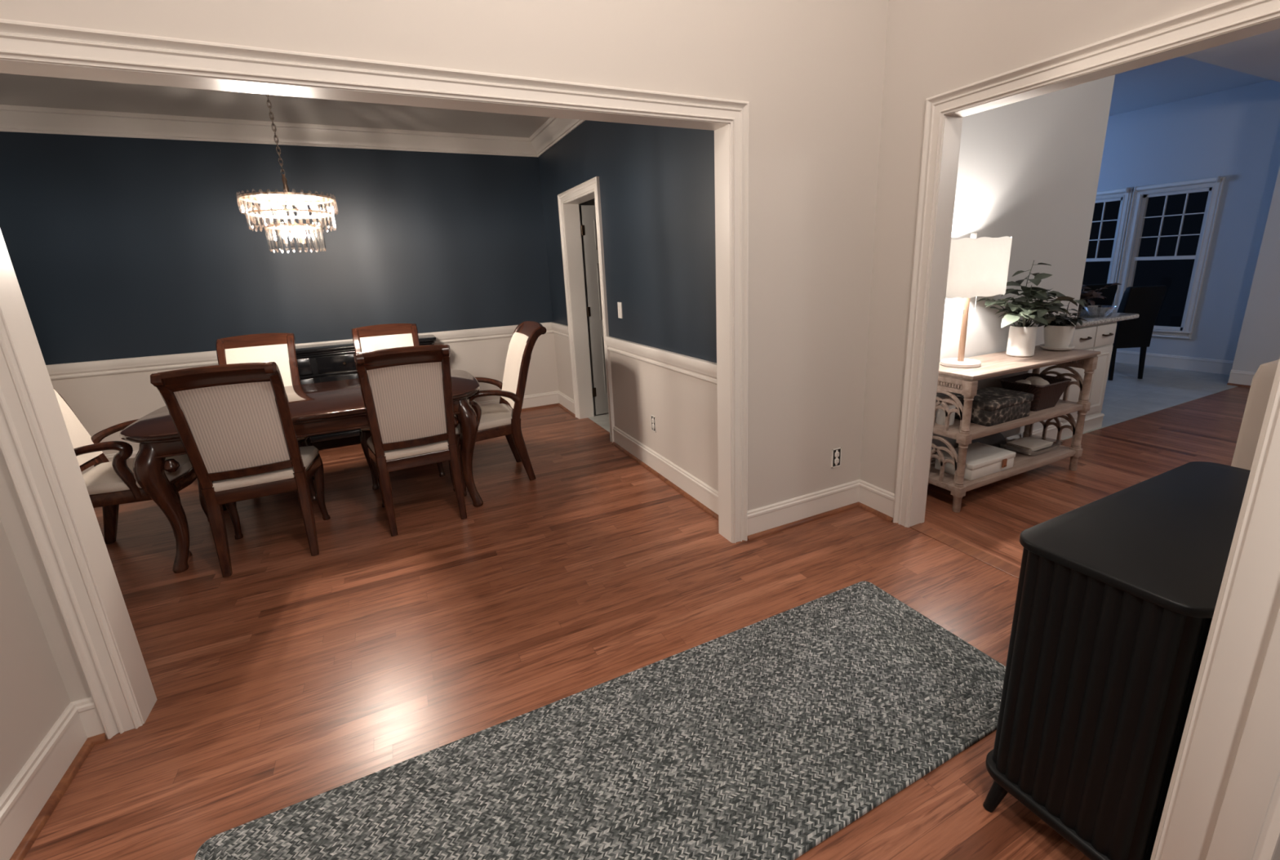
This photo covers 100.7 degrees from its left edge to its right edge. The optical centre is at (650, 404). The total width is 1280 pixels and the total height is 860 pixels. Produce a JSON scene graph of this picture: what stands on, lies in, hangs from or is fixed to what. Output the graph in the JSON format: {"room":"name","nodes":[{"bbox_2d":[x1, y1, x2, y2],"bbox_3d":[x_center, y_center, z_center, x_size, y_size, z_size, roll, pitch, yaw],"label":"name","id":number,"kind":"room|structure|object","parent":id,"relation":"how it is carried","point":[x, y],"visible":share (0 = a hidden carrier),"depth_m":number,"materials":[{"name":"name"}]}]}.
{"room":"entrance hall","nodes":[
{"label":"entrance hall","id":0,"kind":"room"},
{"bbox_2d":[0,518,71,796],"bbox_3d":[-1.425,-0.397,0.140,0.100,3.700,2.600,-9,16,-25],"label":"wall","id":1,"kind":"structure","parent":0,"point":[33,695],"depth_m":1.55,"materials":[{"name":"grey paint"}]},
{"bbox_2d":[0,696,104,859],"bbox_3d":[-1.288,1.299,0.640,0.061,0.157,2.550,-9,16,-25],"label":"baseboard","id":2,"kind":"structure","parent":1,"relation":"attached to","point":[22,801],"depth_m":1.54,"materials":[{"name":"white"}]},
{"bbox_2d":[8,732,106,859],"bbox_3d":[-1.275,1.365,0.654,0.046,0.020,2.535,-9,16,-25],"label":"trim","id":3,"kind":"structure","parent":1,"relation":"attached to","point":[43,815],"depth_m":1.55,"materials":[{"name":"wood"}]},
{"bbox_2d":[0,73,549,137],"bbox_3d":[-2.189,-2.013,2.949,4.215,0.080,3.550,-9,16,-25],"label":"ceiling","id":4,"kind":"structure","parent":0,"point":[18,90],"depth_m":3.88,"materials":[{"name":"grey paint"}]},
{"bbox_2d":[235,94,337,253],"bbox_3d":[-2.054,-1.409,2.926,0.471,1.087,0.469,-9,16,-25],"label":"chandelier","id":5,"kind":"object","parent":4,"relation":"hanging from","point":[300,199],"visible":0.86,"depth_m":2.96,"materials":[{"name":"glass"}]},
{"bbox_2d":[263,211,268,217],"bbox_3d":[-2.147,-1.064,2.961,0.020,0.030,0.020,-9,16,-25],"label":"socket","id":6,"kind":"object","parent":5,"relation":"attached to","point":[265,213],"depth_m":2.95,"materials":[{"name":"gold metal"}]},
{"bbox_2d":[279,213,284,218],"bbox_3d":[-2.139,-1.095,3.077,0.020,0.030,0.020,-9,16,-25],"label":"socket","id":7,"kind":"object","parent":5,"relation":"attached to","point":[282,216],"depth_m":3.07,"materials":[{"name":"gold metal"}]},
{"bbox_2d":[297,236,302,242],"bbox_3d":[-1.989,-0.937,3.014,0.020,0.030,0.020,-9,16,-25],"label":"socket","id":8,"kind":"object","parent":5,"relation":"attached to","point":[301,240],"depth_m":3.01,"materials":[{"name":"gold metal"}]},
{"bbox_2d":[303,213,308,218],"bbox_3d":[-2.031,-1.113,3.127,0.020,0.030,0.020,-9,16,-25],"label":"socket","id":9,"kind":"object","parent":5,"relation":"attached to","point":[306,214],"depth_m":3.12,"materials":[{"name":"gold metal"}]},
{"bbox_2d":[313,212,318,217],"bbox_3d":[-1.932,-1.100,3.061,0.020,0.030,0.020,-9,16,-25],"label":"socket","id":10,"kind":"object","parent":5,"relation":"attached to","point":[315,214],"depth_m":3.06,"materials":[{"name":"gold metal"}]},
{"bbox_2d":[0,131,559,454],"bbox_3d":[-2.828,-1.036,4.834,4.155,2.700,0.100,-9,16,-25],"label":"wall","id":11,"kind":"structure","parent":0,"point":[117,247],"depth_m":4.43,"materials":[{"name":"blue paint"}]},
{"bbox_2d":[0,104,585,157],"bbox_3d":[-2.177,-1.898,2.963,4.015,0.150,3.385,-9,16,-25],"label":"trim","id":12,"kind":"structure","parent":11,"relation":"attached to","point":[13,118],"depth_m":4.28,"materials":[{"name":"white"}]},
{"bbox_2d":[45,321,568,379],"bbox_3d":[-2.101,-0.189,3.406,4.015,0.116,3.385,-9,16,-25],"label":"trim","id":13,"kind":"structure","parent":11,"relation":"attached to","point":[91,368],"depth_m":4.37,"materials":[{"name":"white"}]},
{"bbox_2d":[311,403,575,443],"bbox_3d":[-2.065,0.631,3.619,3.985,0.020,3.355,-9,16,-25],"label":"trim","id":14,"kind":"structure","parent":11,"relation":"attached to","point":[554,404],"depth_m":5.77,"materials":[{"name":"wood"}]},
{"bbox_2d":[0,0,1115,701],"bbox_3d":[-0.065,-1.002,2.238,6.930,3.700,0.115,-9,16,-25],"label":"wall","id":15,"kind":"structure","parent":0,"point":[810,73],"depth_m":2.55,"materials":[{"name":"grey paint"}]},
{"bbox_2d":[81,390,575,474],"bbox_3d":[-2.068,0.565,3.602,4.015,0.157,3.385,-9,16,-25],"label":"baseboard","id":16,"kind":"structure","parent":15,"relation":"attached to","point":[554,397],"depth_m":5.75,"materials":[{"name":"white wood"}]},
{"bbox_2d":[0,18,748,738],"bbox_3d":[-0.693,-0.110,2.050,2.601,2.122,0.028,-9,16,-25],"label":"trim","id":17,"kind":"structure","parent":15,"relation":"attached to","point":[24,449],"depth_m":1.68,"materials":[{"name":"white wood"}]},
{"bbox_2d":[714,154,719,532],"bbox_3d":[-0.756,-0.139,2.175,2.601,2.122,0.028,-9,16,-25],"label":"trim","id":18,"kind":"structure","parent":15,"relation":"attached to","point":[714,154],"depth_m":2.65,"materials":[{"name":"white"}]},
{"bbox_2d":[747,501,893,540],"bbox_3d":[0.943,0.680,2.918,0.823,0.020,0.253,-9,16,-25],"label":"trim","id":19,"kind":"structure","parent":15,"relation":"attached to","point":[760,534],"depth_m":3.02,"materials":[{"name":"wood"}]},
{"bbox_2d":[747,479,894,535],"bbox_3d":[0.943,0.611,2.911,0.838,0.157,0.268,-9,16,-25],"label":"baseboard","id":20,"kind":"structure","parent":15,"relation":"attached to","point":[781,513],"depth_m":3.02,"materials":[{"name":"white wood"}]},
{"bbox_2d":[831,447,841,467],"bbox_3d":[1.070,0.302,3.056,0.068,0.112,0.020,-9,16,-25],"label":"wall outlet","id":21,"kind":"object","parent":15,"relation":"attached to","point":[837,452],"visible":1,"depth_m":3.05,"materials":[{"name":"white plastic"}]},
{"bbox_2d":[834,449,839,465],"bbox_3d":[1.072,0.304,3.051,0.030,0.092,0.007,-9,16,-25],"label":"receptacle","id":22,"kind":"object","parent":21,"relation":"attached to","point":[836,451],"depth_m":3.05,"materials":[{"name":"white plastic"}]},
{"bbox_2d":[930,422,1063,463],"bbox_3d":[2.239,0.346,3.711,2.003,0.157,0.134,-9,16,-25],"label":"baseboard","id":23,"kind":"structure","parent":15,"relation":"attached to","point":[1051,432],"depth_m":3.96,"materials":[{"name":"white wood"}]},
{"bbox_2d":[578,198,595,413],"bbox_3d":[0.620,-0.929,4.331,1.575,2.450,2.905,-9,16,-25],"label":"wall","id":24,"kind":"structure","parent":0,"point":[590,202],"depth_m":5.17,"materials":[{"name":"grey paint"}]},
{"bbox_2d":[538,120,718,491],"bbox_3d":[-0.260,-0.972,4.151,0.140,2.700,3.385,-9,16,-25],"label":"wall","id":25,"kind":"structure","parent":0,"point":[657,184],"depth_m":3.46,"materials":[{"name":"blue paint"}]},
{"bbox_2d":[563,191,594,418],"bbox_3d":[-0.498,-0.769,4.734,0.144,2.034,0.838,-9,16,-25],"label":"trim","id":26,"kind":"structure","parent":25,"relation":"attached to","point":[571,211],"depth_m":5.06,"materials":[{"name":"white wood"}]},
{"bbox_2d":[557,176,614,442],"bbox_3d":[-0.575,-0.797,4.689,0.028,2.117,1.004,-9,16,-25],"label":"trim","id":27,"kind":"structure","parent":25,"relation":"attached to","point":[593,184],"depth_m":4.45,"materials":[{"name":"white wood"}]},
{"bbox_2d":[580,204,608,414],"bbox_3d":[-0.254,-0.929,5.314,0.810,2.008,0.046,-9,16,-25],"label":"door","id":28,"kind":"structure","parent":25,"relation":"in","point":[588,227],"depth_m":5.15,"materials":[{"name":"grey paint"}]},
{"bbox_2d":[617,302,622,318],"bbox_3d":[-0.231,-0.714,4.003,0.014,0.120,0.072,-9,16,-25],"label":"light switch","id":29,"kind":"object","parent":25,"relation":"attached to","point":[619,304],"visible":1,"depth_m":3.99,"materials":[{"name":"white plastic"}]},
{"bbox_2d":[650,414,656,431],"bbox_3d":[0.024,0.131,3.767,0.020,0.112,0.068,-9,16,-25],"label":"wall outlet","id":30,"kind":"object","parent":25,"relation":"attached to","point":[652,417],"visible":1,"depth_m":3.76,"materials":[{"name":"white plastic"}]},
{"bbox_2d":[651,417,654,429],"bbox_3d":[0.019,0.132,3.764,0.007,0.092,0.030,-9,16,-25],"label":"receptacle","id":31,"kind":"object","parent":30,"relation":"attached to","point":[652,418],"depth_m":3.76,"materials":[{"name":"white plastic"}]},
{"bbox_2d":[605,336,716,384],"bbox_3d":[0.042,-0.316,3.530,0.032,0.116,1.763,-9,16,-25],"label":"trim","id":32,"kind":"structure","parent":25,"relation":"attached to","point":[701,369],"depth_m":3.38,"materials":[{"name":"white wood"}]},
{"bbox_2d":[612,441,718,519],"bbox_3d":[0.070,0.505,3.739,0.019,0.020,1.763,-9,16,-25],"label":"trim","id":33,"kind":"structure","parent":25,"relation":"attached to","point":[670,483],"depth_m":3.60,"materials":[{"name":"wood"}]},
{"bbox_2d":[613,426,718,514],"bbox_3d":[0.081,0.437,3.728,0.018,0.157,1.763,-9,16,-25],"label":"baseboard","id":34,"kind":"structure","parent":25,"relation":"attached to","point":[705,494],"depth_m":3.60,"materials":[{"name":"white wood"}]},
{"bbox_2d":[23,361,1249,859],"bbox_3d":[1.788,0.539,3.474,11.030,0.062,7.200,-9,16,-25],"label":"floor","id":35,"kind":"structure","parent":0,"point":[292,676],"depth_m":2.40,"materials":[{"name":"brown wood"}]},
{"bbox_2d":[53,388,208,556],"bbox_3d":[-2.983,0.307,2.886,0.749,1.102,0.580,-9,16,-25],"label":"armchair","id":36,"kind":"object","parent":35,"relation":"on","point":[109,484],"visible":0.38,"depth_m":2.87,"materials":[{"name":"brown wood"}]},
{"bbox_2d":[150,361,330,577],"bbox_3d":[-2.103,0.286,2.818,0.526,1.102,0.749,-10,16,-26],"label":"dining chair","id":37,"kind":"object","parent":35,"relation":"on","point":[233,423],"visible":1,"depth_m":2.63,"materials":[{"name":"brown wood"}]},
{"bbox_2d":[215,333,316,506],"bbox_3d":[-2.659,0.092,3.662,0.526,1.102,0.749,-10,16,-26],"label":"dining chair","id":38,"kind":"object","parent":35,"relation":"on","point":[278,348],"visible":0.3,"depth_m":3.79,"materials":[{"name":"white fabric"}]},
{"bbox_2d":[119,368,483,573],"bbox_3d":[-1.998,0.307,3.390,1.790,0.759,1.070,-9,16,-25],"label":"dining table","id":39,"kind":"object","parent":35,"relation":"on","point":[335,406],"visible":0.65,"depth_m":2.90,"materials":[{"name":"brown wood"}]},
{"bbox_2d":[295,334,436,442],"bbox_3d":[-2.698,-0.102,4.796,1.530,0.900,0.417,-9,16,-25],"label":"sideboard","id":40,"kind":"object","parent":35,"relation":"on","point":[327,362],"visible":0.19,"depth_m":4.53,"materials":[{"name":"black paint"}]},
{"bbox_2d":[351,323,445,488],"bbox_3d":[-1.918,-0.031,4.008,0.526,1.102,0.749,-9,16,-25],"label":"dining chair","id":41,"kind":"object","parent":35,"relation":"on","point":[381,336],"visible":0.32,"depth_m":4.09,"materials":[{"name":"white fabric"}]},
{"bbox_2d":[353,344,466,536],"bbox_3d":[-1.416,0.164,3.171,0.526,1.102,0.749,-10,16,-27],"label":"dining chair","id":42,"kind":"object","parent":35,"relation":"on","point":[406,392],"visible":1,"depth_m":2.97,"materials":[{"name":"brown wood"}]},
{"bbox_2d":[453,320,546,496],"bbox_3d":[-1.112,-0.013,3.802,0.749,1.102,0.580,-9,16,-25],"label":"armchair","id":43,"kind":"object","parent":35,"relation":"on","point":[495,420],"visible":0.73,"depth_m":3.65,"materials":[{"name":"white fabric"}]},
{"bbox_2d":[194,580,1005,859],"bbox_3d":[0.063,1.067,1.594,2.450,0.011,0.770,-9,16,-25],"label":"braided rug","id":44,"kind":"object","parent":35,"relation":"on","point":[766,739],"visible":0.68,"depth_m":1.59,"materials":[{"name":"grey fabric"}]},
{"bbox_2d":[909,522,1020,577],"bbox_3d":[1.748,0.797,2.361,0.090,0.004,1.305,-9,16,-25],"label":"threshold","id":45,"kind":"object","parent":35,"relation":"on","point":[984,557],"depth_m":2.65,"materials":[{"name":"brown wood"}]},
{"bbox_2d":[928,345,1101,512],"bbox_3d":[2.228,0.104,3.359,1.270,0.802,0.368,-9,16,-25],"label":"console table","id":46,"kind":"object","parent":35,"relation":"on","point":[964,381],"visible":0.69,"depth_m":3.17,"materials":[{"name":"brown wood"}]},
{"bbox_2d":[935,395,955,425],"bbox_3d":[1.758,0.029,3.155,0.100,0.168,0.100,-9,16,-25],"label":"candle jar","id":47,"kind":"object","parent":46,"relation":"on","point":[940,415],"visible":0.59,"depth_m":3.13,"materials":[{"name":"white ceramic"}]},
{"bbox_2d":[934,441,1015,479],"bbox_3d":[2.013,0.345,3.283,0.418,0.098,0.259,-9,16,-25],"label":"lidded box","id":48,"kind":"object","parent":46,"relation":"on","point":[982,459],"visible":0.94,"depth_m":3.22,"materials":[{"name":"white fabric"}]},
{"bbox_2d":[940,232,1012,368],"bbox_3d":[1.829,-0.599,3.053,0.444,0.747,0.264,-9,16,-25],"label":"table lamp","id":49,"kind":"object","parent":46,"relation":"on","point":[978,267],"visible":0.92,"depth_m":2.88,"materials":[{"name":"white fabric"}]},
{"bbox_2d":[969,432,1006,447],"bbox_3d":[2.225,0.240,3.545,0.470,0.150,0.054,-9,16,-25],"label":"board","id":50,"kind":"object","parent":46,"relation":"on","point":[992,439],"visible":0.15,"depth_m":3.57,"materials":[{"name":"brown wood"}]},
{"bbox_2d":[950,386,1033,426],"bbox_3d":[2.084,0.005,3.250,0.424,0.140,0.264,-9,16,-25],"label":"storage box","id":51,"kind":"object","parent":46,"relation":"on","point":[991,406],"visible":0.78,"depth_m":3.14,"materials":[{"name":"fabric"}]},
{"bbox_2d":[928,437,1075,491],"bbox_3d":[2.231,0.368,3.422,1.218,0.036,0.334,-9,16,-25],"label":"shelf","id":52,"kind":"object","parent":46,"relation":"attached to","point":[1023,462],"depth_m":3.27,"materials":[{"name":"brown wood"}]},
{"bbox_2d":[933,399,1083,439],"bbox_3d":[2.217,0.066,3.344,1.218,0.036,0.334,-9,16,-25],"label":"shelf","id":53,"kind":"object","parent":46,"relation":"attached to","point":[1063,406],"depth_m":3.14,"materials":[{"name":"brown wood"}]},
{"bbox_2d":[996,432,1062,455],"bbox_3d":[2.543,0.269,3.568,0.364,0.056,0.260,-9,16,-25],"label":"glass tray","id":54,"kind":"object","parent":46,"relation":"on","point":[1052,446],"visible":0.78,"depth_m":3.49,"materials":[{"name":"white"}]},
{"bbox_2d":[1005,435,1053,452],"bbox_3d":[2.546,0.262,3.566,0.246,0.026,0.164,-9,16,-25],"label":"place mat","id":55,"kind":"object","parent":54,"relation":"in","point":[1028,442],"visible":0.91,"depth_m":3.54,"materials":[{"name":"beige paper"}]},
{"bbox_2d":[976,260,1084,356],"bbox_3d":[2.344,-0.580,3.223,0.611,0.580,0.423,-6,15,-12],"label":"potted plant","id":56,"kind":"object","parent":46,"relation":"on","point":[1021,340],"visible":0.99,"depth_m":3.23,"materials":[{"name":"green plant"}]},
{"bbox_2d":[999,373,1071,411],"bbox_3d":[2.473,-0.079,3.427,0.344,0.180,0.264,-9,16,-25],"label":"basket","id":57,"kind":"object","parent":46,"relation":"on","point":[1046,396],"visible":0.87,"depth_m":3.35,"materials":[{"name":"wicker"}]},
{"bbox_2d":[1014,376,1049,385],"bbox_3d":[2.468,-0.123,3.414,0.251,0.098,0.164,-9,16,-25],"label":"cloth","id":58,"kind":"object","parent":57,"relation":"in","point":[1036,380],"visible":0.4,"depth_m":3.38,"materials":[{"name":"beige fabric"}]},
{"bbox_2d":[1037,298,1094,350],"bbox_3d":[2.660,-0.530,3.464,0.333,0.327,0.291,-9,16,-25],"label":"potted plant","id":59,"kind":"object","parent":46,"relation":"on","point":[1058,335],"visible":0.76,"depth_m":3.42,"materials":[{"name":"green plant"}]},
{"bbox_2d":[1060,321,1116,439],"bbox_3d":[3.297,-0.255,4.403,0.665,0.878,0.660,-9,16,-25],"label":"base cabinet","id":60,"kind":"object","parent":35,"relation":"on","point":[1099,337],"visible":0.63,"depth_m":4.15,"materials":[{"name":"grey paint"}]},
{"bbox_2d":[1075,311,1139,327],"bbox_3d":[3.367,-0.720,4.368,0.900,0.034,0.720,-9,16,-25],"label":"countertop","id":61,"kind":"structure","parent":60,"relation":"on","point":[1112,317],"depth_m":4.12,"materials":[{"name":"stone"}]},
{"bbox_2d":[1076,283,1121,317],"bbox_3d":[3.393,-0.840,4.193,0.420,0.283,0.475,-14,18,-37],"label":"potted plant","id":62,"kind":"object","parent":61,"relation":"on","point":[1086,296],"visible":0.21,"depth_m":4.10,"materials":[{"name":"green plant"}]},
{"bbox_2d":[1083,305,1117,316],"bbox_3d":[3.554,-0.742,4.200,0.210,0.076,0.210,-9,16,-25],"label":"glass bowl","id":63,"kind":"object","parent":61,"relation":"on","point":[1115,307],"visible":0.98,"depth_m":4.17,"materials":[{"name":"clear glass"}]},
{"bbox_2d":[1081,283,1117,311],"bbox_3d":[5.314,-0.992,6.622,0.400,1.021,0.565,-3,15,-2],"label":"chair","id":64,"kind":"object","parent":35,"relation":"on","point":[1109,292],"visible":0.15,"depth_m":6.28,"materials":[{"name":"black leather"}]},
{"bbox_2d":[982,461,1250,859],"bbox_3d":[1.374,0.657,1.406,0.976,0.794,0.352,-9,16,-25],"label":"base cabinet","id":65,"kind":"object","parent":35,"relation":"on","point":[1117,593],"visible":0.8,"depth_m":1.18,"materials":[{"name":"black paint"}]},
{"bbox_2d":[1107,284,1166,380],"bbox_3d":[5.274,-0.826,5.988,0.400,1.021,0.565,-3,15,-2],"label":"chair","id":66,"kind":"object","parent":35,"relation":"on","point":[1146,301],"visible":0.66,"depth_m":5.73,"materials":[{"name":"black leather"}]},
{"bbox_2d":[1231,359,1279,470],"bbox_3d":[2.604,0.356,1.910,0.560,1.013,0.605,-9,16,-25],"label":"upholstered chair","id":67,"kind":"object","parent":35,"relation":"on","point":[1262,381],"visible":0.19,"depth_m":1.95,"materials":[{"name":"beige fabric"}]},
{"bbox_2d":[859,0,1222,493],"bbox_3d":[1.670,-0.996,1.922,0.115,3.700,1.970,-9,16,-25],"label":"wall","id":68,"kind":"structure","parent":0,"point":[934,47],"depth_m":2.52,"materials":[{"name":"grey paint"}]},
{"bbox_2d":[924,121,962,519],"bbox_3d":[1.777,-0.246,2.128,0.028,2.137,1.479,-9,16,-25],"label":"trim","id":69,"kind":"structure","parent":68,"relation":"attached to","point":[962,122],"depth_m":2.67,"materials":[{"name":"white wood"}]},
{"bbox_2d":[893,0,1279,527],"bbox_3d":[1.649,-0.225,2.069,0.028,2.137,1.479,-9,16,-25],"label":"trim","id":70,"kind":"structure","parent":68,"relation":"attached to","point":[1222,16],"depth_m":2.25,"materials":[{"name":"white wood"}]},
{"bbox_2d":[1097,80,1279,360],"bbox_3d":[5.814,-2.105,6.885,0.120,3.000,3.500,-9,16,-25],"label":"wall","id":71,"kind":"structure","parent":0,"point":[1233,134],"depth_m":5.85,"materials":[{"name":"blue paint"}]},
{"bbox_2d":[1085,188,1133,312],"bbox_3d":[5.752,-1.864,7.002,0.125,1.754,0.770,-9,16,-25],"label":"window","id":72,"kind":"structure","parent":71,"relation":"attached to","point":[1125,204],"depth_m":6.66,"materials":[{"name":"white wood"}]},
{"bbox_2d":[1096,187,1130,195],"bbox_3d":[5.664,-2.687,6.763,0.080,0.060,0.702,-9,16,-25],"label":"roller blind","id":73,"kind":"object","parent":71,"relation":"attached to","point":[1126,189],"visible":0.48,"depth_m":6.57,"materials":[{"name":"white fabric"}]},
{"bbox_2d":[1111,177,1225,338],"bbox_3d":[6.101,-1.700,6.313,0.125,1.754,0.800,-9,16,-25],"label":"window","id":74,"kind":"structure","parent":71,"relation":"attached to","point":[1185,331],"depth_m":6.19,"materials":[{"name":"white wood"}]},
{"bbox_2d":[1133,176,1222,191],"bbox_3d":[6.012,-2.523,6.073,0.080,0.060,0.732,-9,16,-25],"label":"roller blind","id":75,"kind":"object","parent":71,"relation":"attached to","point":[1217,179],"visible":1,"depth_m":6.03,"materials":[{"name":"white fabric"}]},
{"bbox_2d":[1108,56,1269,116],"bbox_3d":[3.499,-3.223,5.450,5.200,0.080,3.500,-9,16,-25],"label":"ceiling","id":76,"kind":"structure","parent":0,"point":[1181,77],"depth_m":5.33,"materials":[{"name":"grey paint"}]},
{"bbox_2d":[1182,28,1279,82],"bbox_3d":[4.719,-2.297,2.221,5.985,0.355,3.600,-9,16,-25],"label":"ceiling","id":77,"kind":"structure","parent":0,"point":[1259,55],"depth_m":3.80,"materials":[{"name":"grey paint"}]},
{"bbox_2d":[1231,166,1279,372],"bbox_3d":[7.098,-1.208,3.730,0.700,2.740,3.685,-9,16,-25],"label":"wall","id":78,"kind":"structure","parent":0,"point":[1259,341],"depth_m":5.21,"materials":[{"name":"grey paint"}]},
{"bbox_2d":[1115,349,1233,374],"bbox_3d":[5.813,-0.720,7.213,0.018,0.157,3.300,-9,16,-25],"label":"baseboard","id":79,"kind":"structure","parent":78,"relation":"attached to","point":[1184,362],"depth_m":6.29,"materials":[{"name":"white"}]},
{"bbox_2d":[1226,382,1250,387],"bbox_3d":[6.799,0.152,3.958,0.019,0.020,3.585,-9,16,-25],"label":"trim","id":80,"kind":"structure","parent":78,"relation":"attached to","point":[1229,384],"depth_m":5.44,"materials":[{"name":"wood"}]},
{"bbox_2d":[1227,369,1255,385],"bbox_3d":[6.809,0.083,3.947,0.018,0.157,3.585,-9,16,-25],"label":"baseboard","id":81,"kind":"structure","parent":78,"relation":"attached to","point":[1241,377],"depth_m":5.43,"materials":[{"name":"white"}]},
{"bbox_2d":[1272,839,1279,859],"bbox_3d":[0.458,-0.537,0.359,3.500,3.700,0.120,-9,16,-25],"label":"wall","id":82,"kind":"structure","parent":0,"point":[1277,855],"depth_m":0.92,"materials":[{"name":"grey paint"}]},
{"bbox_2d":[1150,357,1279,859],"bbox_3d":[1.002,-0.039,0.837,0.087,2.450,0.028,-9,16,-25],"label":"trim","id":83,"kind":"structure","parent":82,"relation":"attached to","point":[1273,408],"depth_m":0.91,"materials":[{"name":"white wood"}]},
{"bbox_2d":[1160,409,1279,859],"bbox_3d":[0.991,-0.017,0.752,0.018,2.450,0.123,-9,16,-25],"label":"trim","id":84,"kind":"structure","parent":82,"relation":"attached to","point":[1227,806],"depth_m":0.90,"materials":[{"name":"white"}]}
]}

